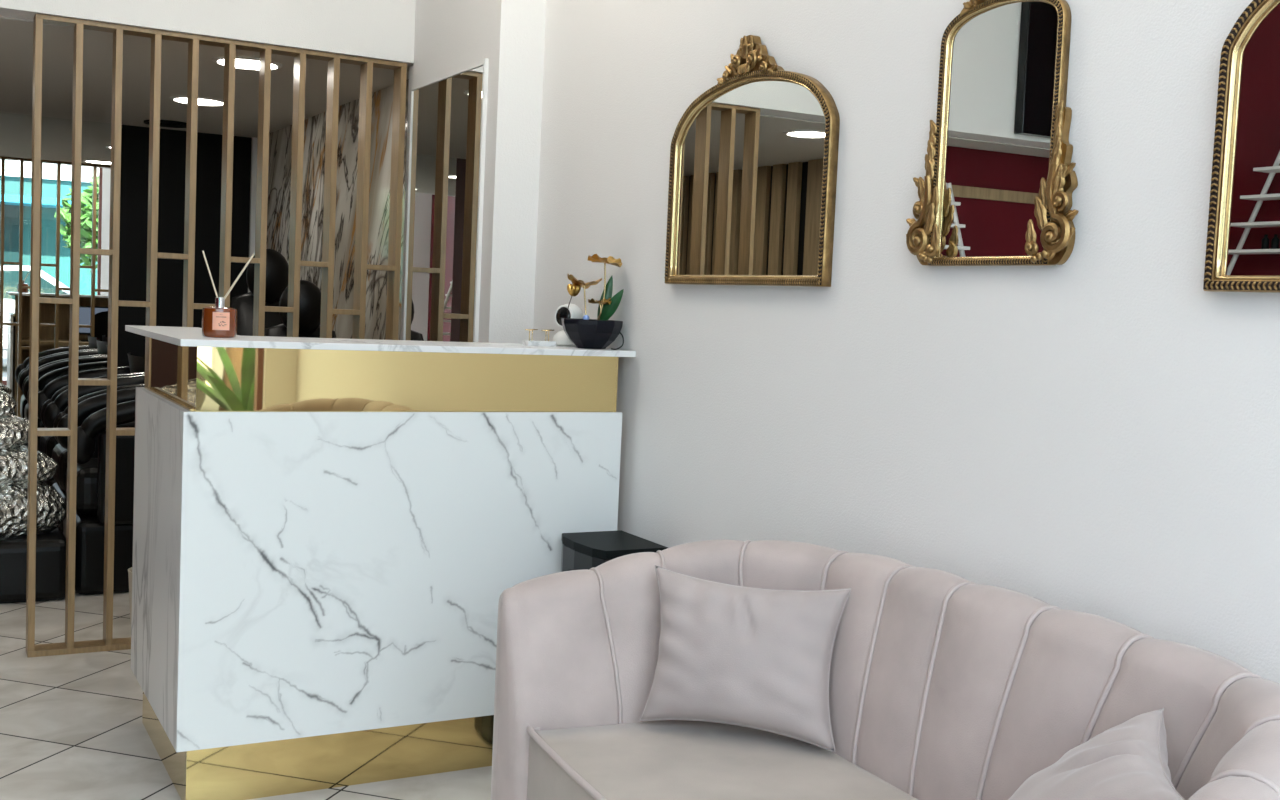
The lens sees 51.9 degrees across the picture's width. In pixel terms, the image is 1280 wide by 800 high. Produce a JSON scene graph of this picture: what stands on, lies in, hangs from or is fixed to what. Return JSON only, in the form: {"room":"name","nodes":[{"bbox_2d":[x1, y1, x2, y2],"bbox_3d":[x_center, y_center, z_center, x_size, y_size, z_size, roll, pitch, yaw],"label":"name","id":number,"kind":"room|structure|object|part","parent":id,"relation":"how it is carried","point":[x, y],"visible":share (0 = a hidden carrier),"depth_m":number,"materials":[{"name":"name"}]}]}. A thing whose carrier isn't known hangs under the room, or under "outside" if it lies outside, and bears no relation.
{"room":"salon","nodes":[
{"label":"salon","id":0,"kind":"room"},
{"bbox_2d":[24,125,251,450],"bbox_3d":[-2.742,-0.437,7.210,1.570,2.075,0.200,0,5,-29],"label":"wall","id":1,"kind":"structure","parent":0,"point":[134,139],"depth_m":7.16,"materials":[{"name":"black paint"}]},
{"bbox_2d":[0,112,110,427],"bbox_3d":[-3.083,-0.654,6.876,0.647,1.625,0.020,0,5,-29],"label":"wall mirror","id":2,"kind":"object","parent":1,"relation":"attached to","point":[15,129],"visible":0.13,"depth_m":6.87,"materials":[{"name":"clear glass"}]},
{"bbox_2d":[0,16,408,137],"bbox_3d":[-3.325,-1.413,5.225,4.520,0.100,2.940,0,5,-29],"label":"ceiling","id":3,"kind":"structure","parent":0,"point":[16,35],"depth_m":5.40,"materials":[{"name":"grey paint"}]},
{"bbox_2d":[144,119,186,127],"bbox_3d":[-2.445,-1.431,6.819,0.240,0.010,0.240,0,5,-29],"label":"ceiling vent","id":4,"kind":"object","parent":3,"relation":"in","point":[163,123],"visible":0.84,"depth_m":6.80,"materials":[{"name":"black plastic"}]},
{"bbox_2d":[170,96,222,105],"bbox_3d":[-1.988,-1.348,5.933,0.250,0.008,0.250,0,5,-29],"label":"recessed light","id":5,"kind":"object","parent":3,"relation":"in","point":[205,101],"visible":0.77,"depth_m":5.91,"materials":[{"name":"white paint"}]},
{"bbox_2d":[175,98,222,104],"bbox_3d":[-1.988,-1.348,5.933,0.212,0.003,0.212,0,5,-29],"label":"diffuser","id":6,"kind":"object","parent":5,"relation":"attached to","point":[201,101],"depth_m":5.93,"materials":[{"name":"white"}]},
{"bbox_2d":[212,56,281,69],"bbox_3d":[-1.455,-1.247,4.878,0.250,0.008,0.250,0,5,-29],"label":"recessed light","id":7,"kind":"object","parent":3,"relation":"in","point":[241,62],"visible":0.71,"depth_m":4.86,"materials":[{"name":"white paint"}]},
{"bbox_2d":[218,59,276,68],"bbox_3d":[-1.455,-1.248,4.878,0.212,0.003,0.212,0,5,-29],"label":"diffuser","id":8,"kind":"object","parent":7,"relation":"attached to","point":[239,63],"depth_m":4.87,"materials":[{"name":"white"}]},
{"bbox_2d":[0,591,491,799],"bbox_3d":[-2.090,0.984,3.039,5.000,0.100,8.350,0,5,-29],"label":"floor","id":9,"kind":"structure","parent":0,"point":[72,727],"depth_m":3.64,"materials":[{"name":"tile"}]},
{"bbox_2d":[0,390,66,602],"bbox_3d":[-2.664,0.333,5.059,0.845,0.856,0.440,0,5,-29],"label":"chair","id":10,"kind":"object","parent":9,"relation":"on","point":[51,507],"visible":0.89,"depth_m":5.05,"materials":[{"name":"silver metal"}]},
{"bbox_3d":[-2.748,0.015,5.027,0.663,0.226,0.331,0,5,-29],"label":"wrapped backrest","id":11,"kind":"part","parent":10,"relation":"part of","materials":[{"name":"silver metal"}]},
{"bbox_3d":[-2.684,0.126,5.053,0.655,0.223,0.373,0,5,-29],"label":"wrapped arm","id":12,"kind":"part","parent":10,"relation":"part of","materials":[{"name":"silver metal"}]},
{"bbox_2d":[0,445,57,485],"bbox_3d":[-2.635,0.259,5.063,0.725,0.218,0.410,0,5,-29],"label":"cushion","id":13,"kind":"object","parent":10,"relation":"on","point":[13,458],"depth_m":5.06,"materials":[{"name":"silver metal"}]},
{"bbox_3d":[-2.605,0.435,5.097,0.703,0.326,0.406,0,5,-29],"label":"wrapped seat","id":14,"kind":"part","parent":10,"relation":"part of","materials":[{"name":"silver metal"}]},
{"bbox_2d":[38,352,144,485],"bbox_3d":[-2.708,0.208,6.604,0.592,0.880,0.580,0,5,-29],"label":"salon chair","id":15,"kind":"object","parent":9,"relation":"on","point":[50,392],"visible":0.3,"depth_m":6.62,"materials":[{"name":"black leather"}]},
{"bbox_3d":[-3.033,0.026,6.688,0.100,0.150,0.090,0,5,-29],"label":"arm","id":16,"kind":"part","parent":15,"relation":"part of","materials":[{"name":"black leather"}]},
{"bbox_3d":[-2.798,0.068,6.261,0.100,0.150,0.090,0,5,-29],"label":"arm","id":17,"kind":"part","parent":15,"relation":"part of","materials":[{"name":"black leather"}]},
{"bbox_3d":[-2.723,0.247,6.600,0.500,0.200,0.400,0,5,-29],"label":"seat","id":18,"kind":"part","parent":15,"relation":"part of","materials":[{"name":"black leather"}]},
{"bbox_3d":[-2.803,-0.068,6.806,0.568,0.218,0.082,0,5,-29],"label":"armrest","id":19,"kind":"part","parent":15,"relation":"part of","materials":[{"name":"black leather"}]},
{"bbox_3d":[-2.568,-0.026,6.378,0.568,0.218,0.082,0,5,-29],"label":"armrest","id":20,"kind":"part","parent":15,"relation":"part of","materials":[{"name":"black leather"}]},
{"bbox_3d":[-2.550,-0.015,6.670,0.187,0.430,0.460,0,5,-29],"label":"backrest","id":21,"kind":"part","parent":15,"relation":"part of","materials":[{"name":"black leather"}]},
{"bbox_2d":[43,374,144,532],"bbox_3d":[-2.400,0.262,6.046,0.592,0.880,0.580,0,5,-29],"label":"salon chair","id":22,"kind":"object","parent":9,"relation":"on","point":[54,411],"visible":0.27,"depth_m":6.08,"materials":[{"name":"black leather"}]},
{"bbox_3d":[-2.726,0.081,6.130,0.100,0.150,0.090,0,5,-29],"label":"arm","id":23,"kind":"part","parent":22,"relation":"part of","materials":[{"name":"black leather"}]},
{"bbox_3d":[-2.416,0.302,6.041,0.500,0.200,0.400,0,5,-29],"label":"seat","id":24,"kind":"part","parent":22,"relation":"part of","materials":[{"name":"black leather"}]},
{"bbox_3d":[-2.490,0.122,5.702,0.100,0.150,0.090,0,5,-29],"label":"arm","id":25,"kind":"part","parent":22,"relation":"part of","materials":[{"name":"black leather"}]},
{"bbox_3d":[-2.496,-0.013,6.247,0.568,0.218,0.082,0,5,-29],"label":"armrest","id":26,"kind":"part","parent":22,"relation":"part of","materials":[{"name":"black leather"}]},
{"bbox_3d":[-2.260,0.028,5.819,0.568,0.218,0.082,0,5,-29],"label":"armrest","id":27,"kind":"part","parent":22,"relation":"part of","materials":[{"name":"black leather"}]},
{"bbox_2d":[57,386,144,594],"bbox_3d":[-2.092,0.316,5.487,0.592,0.880,0.580,0,5,-29],"label":"salon chair","id":28,"kind":"object","parent":9,"relation":"on","point":[92,412],"visible":0.38,"depth_m":5.20,"materials":[{"name":"black leather"}]},
{"bbox_3d":[-2.418,0.135,5.571,0.100,0.150,0.090,0,5,-29],"label":"arm","id":29,"kind":"part","parent":28,"relation":"part of","materials":[{"name":"black leather"}]},
{"bbox_3d":[-2.108,0.356,5.482,0.500,0.200,0.400,0,5,-29],"label":"seat","id":30,"kind":"part","parent":28,"relation":"part of","materials":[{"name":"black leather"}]},
{"bbox_3d":[-2.183,0.176,5.143,0.100,0.150,0.090,0,5,-29],"label":"arm","id":31,"kind":"part","parent":28,"relation":"part of","materials":[{"name":"black leather"}]},
{"bbox_3d":[-1.953,0.083,5.261,0.568,0.218,0.082,0,5,-29],"label":"armrest","id":32,"kind":"part","parent":28,"relation":"part of","materials":[{"name":"black leather"}]},
{"bbox_3d":[-2.188,0.041,5.689,0.568,0.218,0.082,0,5,-29],"label":"armrest","id":33,"kind":"part","parent":28,"relation":"part of","materials":[{"name":"black leather"}]},
{"bbox_3d":[-2.170,0.266,5.720,0.460,0.380,0.070,0,5,-29],"label":"panel","id":34,"kind":"part","parent":28,"relation":"part of","materials":[{"name":"black leather"}]},
{"bbox_3d":[-1.935,0.307,5.293,0.460,0.380,0.070,0,5,-29],"label":"panel","id":35,"kind":"part","parent":28,"relation":"part of","materials":[{"name":"black leather"}]},
{"bbox_2d":[128,567,131,621],"bbox_3d":[-1.787,0.719,4.824,0.174,0.200,0.174,0,5,-29],"label":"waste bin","id":36,"kind":"object","parent":9,"relation":"on","point":[129,569],"visible":0.09,"depth_m":4.77,"materials":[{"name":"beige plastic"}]},
{"bbox_2d":[0,0,415,657],"bbox_3d":[-2.600,-0.758,3.912,4.530,3.200,0.160,0,5,-29],"label":"wall","id":37,"kind":"structure","parent":9,"relation":"on","point":[107,643],"depth_m":4.46,"materials":[{"name":"brown wood"}]},
{"bbox_3d":[-1.974,-0.196,4.285,0.021,2.044,0.085,0,5,-29],"label":"post","id":38,"kind":"part","parent":37,"relation":"part of","materials":[{"name":"brown wood"}]},
{"bbox_3d":[-1.869,-0.195,4.343,0.021,2.044,0.085,0,5,-29],"label":"post","id":39,"kind":"part","parent":37,"relation":"part of","materials":[{"name":"brown wood"}]},
{"bbox_3d":[-1.494,0.836,4.650,1.226,0.020,0.085,0,5,-29],"label":"rail","id":40,"kind":"part","parent":37,"relation":"part of","materials":[{"name":"brown wood"}]},
{"bbox_3d":[-1.764,-0.195,4.401,0.021,2.044,0.085,0,5,-29],"label":"post","id":41,"kind":"part","parent":37,"relation":"part of","materials":[{"name":"brown wood"}]},
{"bbox_3d":[-1.659,-0.194,4.459,0.021,2.044,0.085,0,5,-29],"label":"post","id":42,"kind":"part","parent":37,"relation":"part of","materials":[{"name":"brown wood"}]},
{"bbox_3d":[-1.554,-0.193,4.517,0.021,2.044,0.085,0,5,-29],"label":"post","id":43,"kind":"part","parent":37,"relation":"part of","materials":[{"name":"brown wood"}]},
{"bbox_3d":[-1.399,-1.218,4.503,1.226,0.015,0.085,0,5,-29],"label":"rail","id":44,"kind":"part","parent":37,"relation":"part of","materials":[{"name":"brown wood"}]},
{"bbox_3d":[-1.449,-0.193,4.574,0.021,2.044,0.085,0,5,-29],"label":"post","id":45,"kind":"part","parent":37,"relation":"part of","materials":[{"name":"brown wood"}]},
{"bbox_3d":[-1.345,-0.192,4.632,0.021,2.044,0.085,0,5,-29],"label":"post","id":46,"kind":"part","parent":37,"relation":"part of","materials":[{"name":"brown wood"}]},
{"bbox_3d":[-1.240,-0.191,4.690,0.021,2.044,0.085,0,5,-29],"label":"post","id":47,"kind":"part","parent":37,"relation":"part of","materials":[{"name":"brown wood"}]},
{"bbox_3d":[-1.135,-0.191,4.748,0.021,2.044,0.085,0,5,-29],"label":"post","id":48,"kind":"part","parent":37,"relation":"part of","materials":[{"name":"brown wood"}]},
{"bbox_3d":[-1.030,-0.190,4.806,0.021,2.044,0.085,0,5,-29],"label":"post","id":49,"kind":"part","parent":37,"relation":"part of","materials":[{"name":"brown wood"}]},
{"bbox_3d":[-0.920,-0.189,4.866,0.021,2.044,0.085,0,5,-29],"label":"post","id":50,"kind":"part","parent":37,"relation":"part of","materials":[{"name":"brown wood"}]},
{"bbox_2d":[400,65,413,339],"bbox_3d":[-0.840,-0.182,4.880,0.086,2.075,0.060,0,5,-29],"label":"trim","id":51,"kind":"structure","parent":37,"relation":"attached to","point":[412,66],"depth_m":4.83,"materials":[{"name":"white paint"}]},
{"bbox_2d":[230,249,288,335],"bbox_3d":[-1.590,0.045,5.789,0.499,1.424,0.630,0,5,-29],"label":"recliner chair","id":52,"kind":"object","parent":9,"relation":"on","point":[277,267],"visible":0.15,"depth_m":5.93,"materials":[{"name":"black leather"}]},
{"bbox_3d":[-1.675,-0.106,5.945,0.400,0.791,0.250,0,5,-29],"label":"backrest","id":53,"kind":"part","parent":52,"relation":"part of","materials":[{"name":"black leather"}]},
{"bbox_2d":[264,280,336,337],"bbox_3d":[-1.274,0.174,5.162,0.474,1.285,0.630,0,5,-29],"label":"recliner chair","id":54,"kind":"object","parent":9,"relation":"on","point":[310,294],"visible":0.11,"depth_m":5.31,"materials":[{"name":"black leather"}]},
{"bbox_3d":[-1.360,0.036,5.319,0.380,0.714,0.250,0,5,-29],"label":"backrest","id":55,"kind":"part","parent":54,"relation":"part of","materials":[{"name":"black leather"}]},
{"bbox_2d":[125,325,635,799],"bbox_3d":[-0.771,0.384,3.715,1.183,1.120,0.905,0,5,-29],"label":"reception desk","id":56,"kind":"object","parent":9,"relation":"on","point":[329,534],"visible":0.86,"depth_m":3.28,"materials":[{"name":"white stone"}]},
{"bbox_3d":[-1.246,0.395,3.399,0.018,0.803,0.742,0,5,-29],"label":"panel","id":57,"kind":"part","parent":56,"relation":"part of","materials":[{"name":"stone"}]},
{"bbox_2d":[202,250,254,337],"bbox_3d":[-1.004,-0.256,3.196,0.110,0.209,0.091,0,5,-29],"label":"reed diffuser","id":58,"kind":"object","parent":56,"relation":"on","point":[219,321],"visible":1,"depth_m":3.17,"materials":[{"name":"orange glass"}]},
{"bbox_2d":[202,307,236,337],"bbox_3d":[-1.022,-0.189,3.197,0.081,0.074,0.081,0,5,-29],"label":"bottle","id":59,"kind":"object","parent":58,"relation":"attached to","point":[217,322],"depth_m":3.16,"materials":[{"name":"orange glass"}]},
{"bbox_2d":[125,325,635,356],"bbox_3d":[-0.746,-0.166,3.676,1.183,0.016,0.905,0,5,-29],"label":"countertop","id":60,"kind":"structure","parent":56,"relation":"on","point":[180,336],"depth_m":3.32,"materials":[{"name":"stone"}]},
{"bbox_3d":[-0.571,0.430,3.341,1.146,0.803,0.012,0,5,-29],"label":"panel","id":61,"kind":"part","parent":56,"relation":"part of","materials":[{"name":"white stone"}]},
{"bbox_2d":[522,329,555,346],"bbox_3d":[-0.277,-0.172,3.632,0.085,0.046,0.040,0,5,-29],"label":"card holder","id":62,"kind":"object","parent":56,"relation":"on","point":[529,342],"visible":1,"depth_m":3.62,"materials":[{"name":"stone"}]},
{"bbox_2d":[553,304,582,346],"bbox_3d":[-0.201,-0.214,3.745,0.092,0.120,0.092,0,5,-29],"label":"camera","id":63,"kind":"object","parent":56,"relation":"on","point":[561,339],"visible":0.64,"depth_m":3.71,"materials":[{"name":"white plastic"}]},
{"bbox_2d":[562,254,623,349],"bbox_3d":[-0.129,-0.271,3.615,0.171,0.258,0.163,0,5,-29],"label":"potted plant","id":64,"kind":"object","parent":56,"relation":"on","point":[586,333],"visible":1,"depth_m":3.59,"materials":[{"name":"black ceramic"}]},
{"bbox_3d":[-0.150,-0.267,3.623,0.016,0.108,0.006,4,4,21],"label":"stem","id":65,"kind":"part","parent":64,"relation":"part of","materials":[{"name":"gold metal"}]},
{"bbox_2d":[562,318,622,348],"bbox_3d":[-0.133,-0.182,3.621,0.171,0.080,0.163,0,5,-29],"label":"bowl","id":66,"kind":"object","parent":64,"relation":"attached to","point":[586,333],"depth_m":3.56,"materials":[{"name":"black ceramic"}]},
{"bbox_3d":[-0.104,-0.294,3.613,0.018,0.169,0.004,3,4,0],"label":"stem","id":67,"kind":"part","parent":64,"relation":"part of","materials":[{"name":"gold metal"}]},
{"bbox_3d":[-0.058,-0.163,3.600,0.023,0.051,0.059,4,4,19],"label":"power cord","id":68,"kind":"part","parent":64,"relation":"part of","materials":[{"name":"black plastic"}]},
{"bbox_3d":[-0.065,-0.038,3.586,0.004,0.162,0.008,0,5,-29],"label":"edge trim","id":69,"kind":"part","parent":56,"relation":"part of","materials":[{"name":"gold metal"}]},
{"bbox_2d":[561,530,667,571],"bbox_3d":[-0.127,0.680,3.421,0.287,0.632,0.263,0,5,-29],"label":"speaker","id":70,"kind":"object","parent":9,"relation":"on","point":[580,550],"visible":0.11,"depth_m":3.38},
{"bbox_3d":[-0.078,0.376,3.422,0.204,0.021,0.258,0,5,-29],"label":"plate","id":71,"kind":"part","parent":70,"relation":"part of","materials":[{"name":"black plastic"}]},
{"bbox_2d":[491,540,1279,799],"bbox_3d":[0.355,0.716,2.142,0.715,0.787,1.590,0,5,-29],"label":"sofa","id":72,"kind":"object","parent":9,"relation":"on","point":[944,685],"visible":0.84,"depth_m":2.33,"materials":[{"name":"fabric"}]},
{"bbox_3d":[0.276,0.853,2.112,0.527,0.352,1.250,0,5,-29],"label":"seat","id":73,"kind":"part","parent":72,"relation":"part of","materials":[{"name":"beige fabric"}]},
{"bbox_2d":[639,565,850,752],"bbox_3d":[0.198,0.491,2.541,0.396,0.294,0.157,4,4,17],"label":"cushion","id":74,"kind":"object","parent":72,"relation":"on","point":[751,657],"visible":1,"depth_m":2.49,"materials":[{"name":"fabric"}]},
{"bbox_2d":[1008,708,1184,799],"bbox_3d":[0.580,0.568,1.757,0.254,0.270,0.419,4,4,19],"label":"cushion","id":75,"kind":"object","parent":72,"relation":"on","point":[1128,760],"visible":1,"depth_m":1.71,"materials":[{"name":"fabric"}]},
{"bbox_2d":[266,79,408,339],"bbox_3d":[-1.445,-0.310,6.276,0.200,2.075,3.100,0,5,-29],"label":"wall","id":76,"kind":"structure","parent":0,"point":[280,141],"depth_m":5.83,"materials":[{"name":"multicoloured marble"}]},
{"bbox_2d":[248,137,257,292],"bbox_3d":[-2.187,-0.424,7.385,0.030,2.075,0.030,0,5,-29],"label":"trim","id":77,"kind":"structure","parent":76,"relation":"attached to","point":[254,139],"depth_m":7.32,"materials":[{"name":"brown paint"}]},
{"bbox_2d":[413,0,545,343],"bbox_3d":[-0.493,-0.705,4.522,0.350,3.200,0.810,0,5,-29],"label":"wall pier","id":78,"kind":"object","parent":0,"point":[451,36],"visible":0.11,"depth_m":4.13,"materials":[{"name":"white paint"}]},
{"bbox_2d":[403,58,488,341],"bbox_3d":[-0.698,-0.119,4.511,0.013,1.975,0.714,0,5,-29],"label":"wall mirror","id":79,"kind":"object","parent":78,"relation":"attached to","point":[448,114],"visible":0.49,"depth_m":4.44,"materials":[{"name":"clear glass"}]},
{"bbox_2d":[533,0,1279,683],"bbox_3d":[0.835,-0.481,2.267,0.200,3.200,4.440,0,5,-29],"label":"wall","id":80,"kind":"structure","parent":0,"point":[1096,432],"depth_m":2.53,"materials":[{"name":"white paint"}]},
{"bbox_2d":[664,35,839,286],"bbox_3d":[0.242,-0.561,3.091,0.045,0.581,0.678,0,5,-29],"label":"arched mirror","id":81,"kind":"object","parent":80,"relation":"attached to","point":[753,160],"visible":1,"depth_m":3.06,"materials":[{"name":"gold metal"}]},
{"bbox_3d":[0.252,-0.520,3.101,0.008,0.451,0.632,0,5,-29],"label":"glass","id":82,"kind":"part","parent":81,"relation":"part of","materials":[{"name":"white"}]},
{"bbox_2d":[906,0,1078,265],"bbox_3d":[0.637,-0.517,2.374,0.045,0.545,0.434,0,5,-29],"label":"ornate mirror","id":83,"kind":"object","parent":80,"relation":"attached to","point":[999,183],"visible":1,"depth_m":2.37,"materials":[{"name":"gold metal"}]},
{"bbox_3d":[0.648,-0.486,2.384,0.005,0.452,0.276,0,5,-29],"label":"glass","id":84,"kind":"part","parent":83,"relation":"part of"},
{"bbox_2d":[1203,0,1279,292],"bbox_3d":[1.026,-0.425,1.667,0.045,0.581,0.678,0,5,-29],"label":"arched mirror","id":85,"kind":"object","parent":80,"relation":"attached to","point":[1243,239],"visible":1,"depth_m":1.93,"materials":[{"name":"gold metal"}]},
{"bbox_3d":[1.036,-0.383,1.677,0.008,0.451,0.632,0,5,-29],"label":"glass","id":86,"kind":"part","parent":85,"relation":"part of","materials":[{"name":"white"}]}
]}

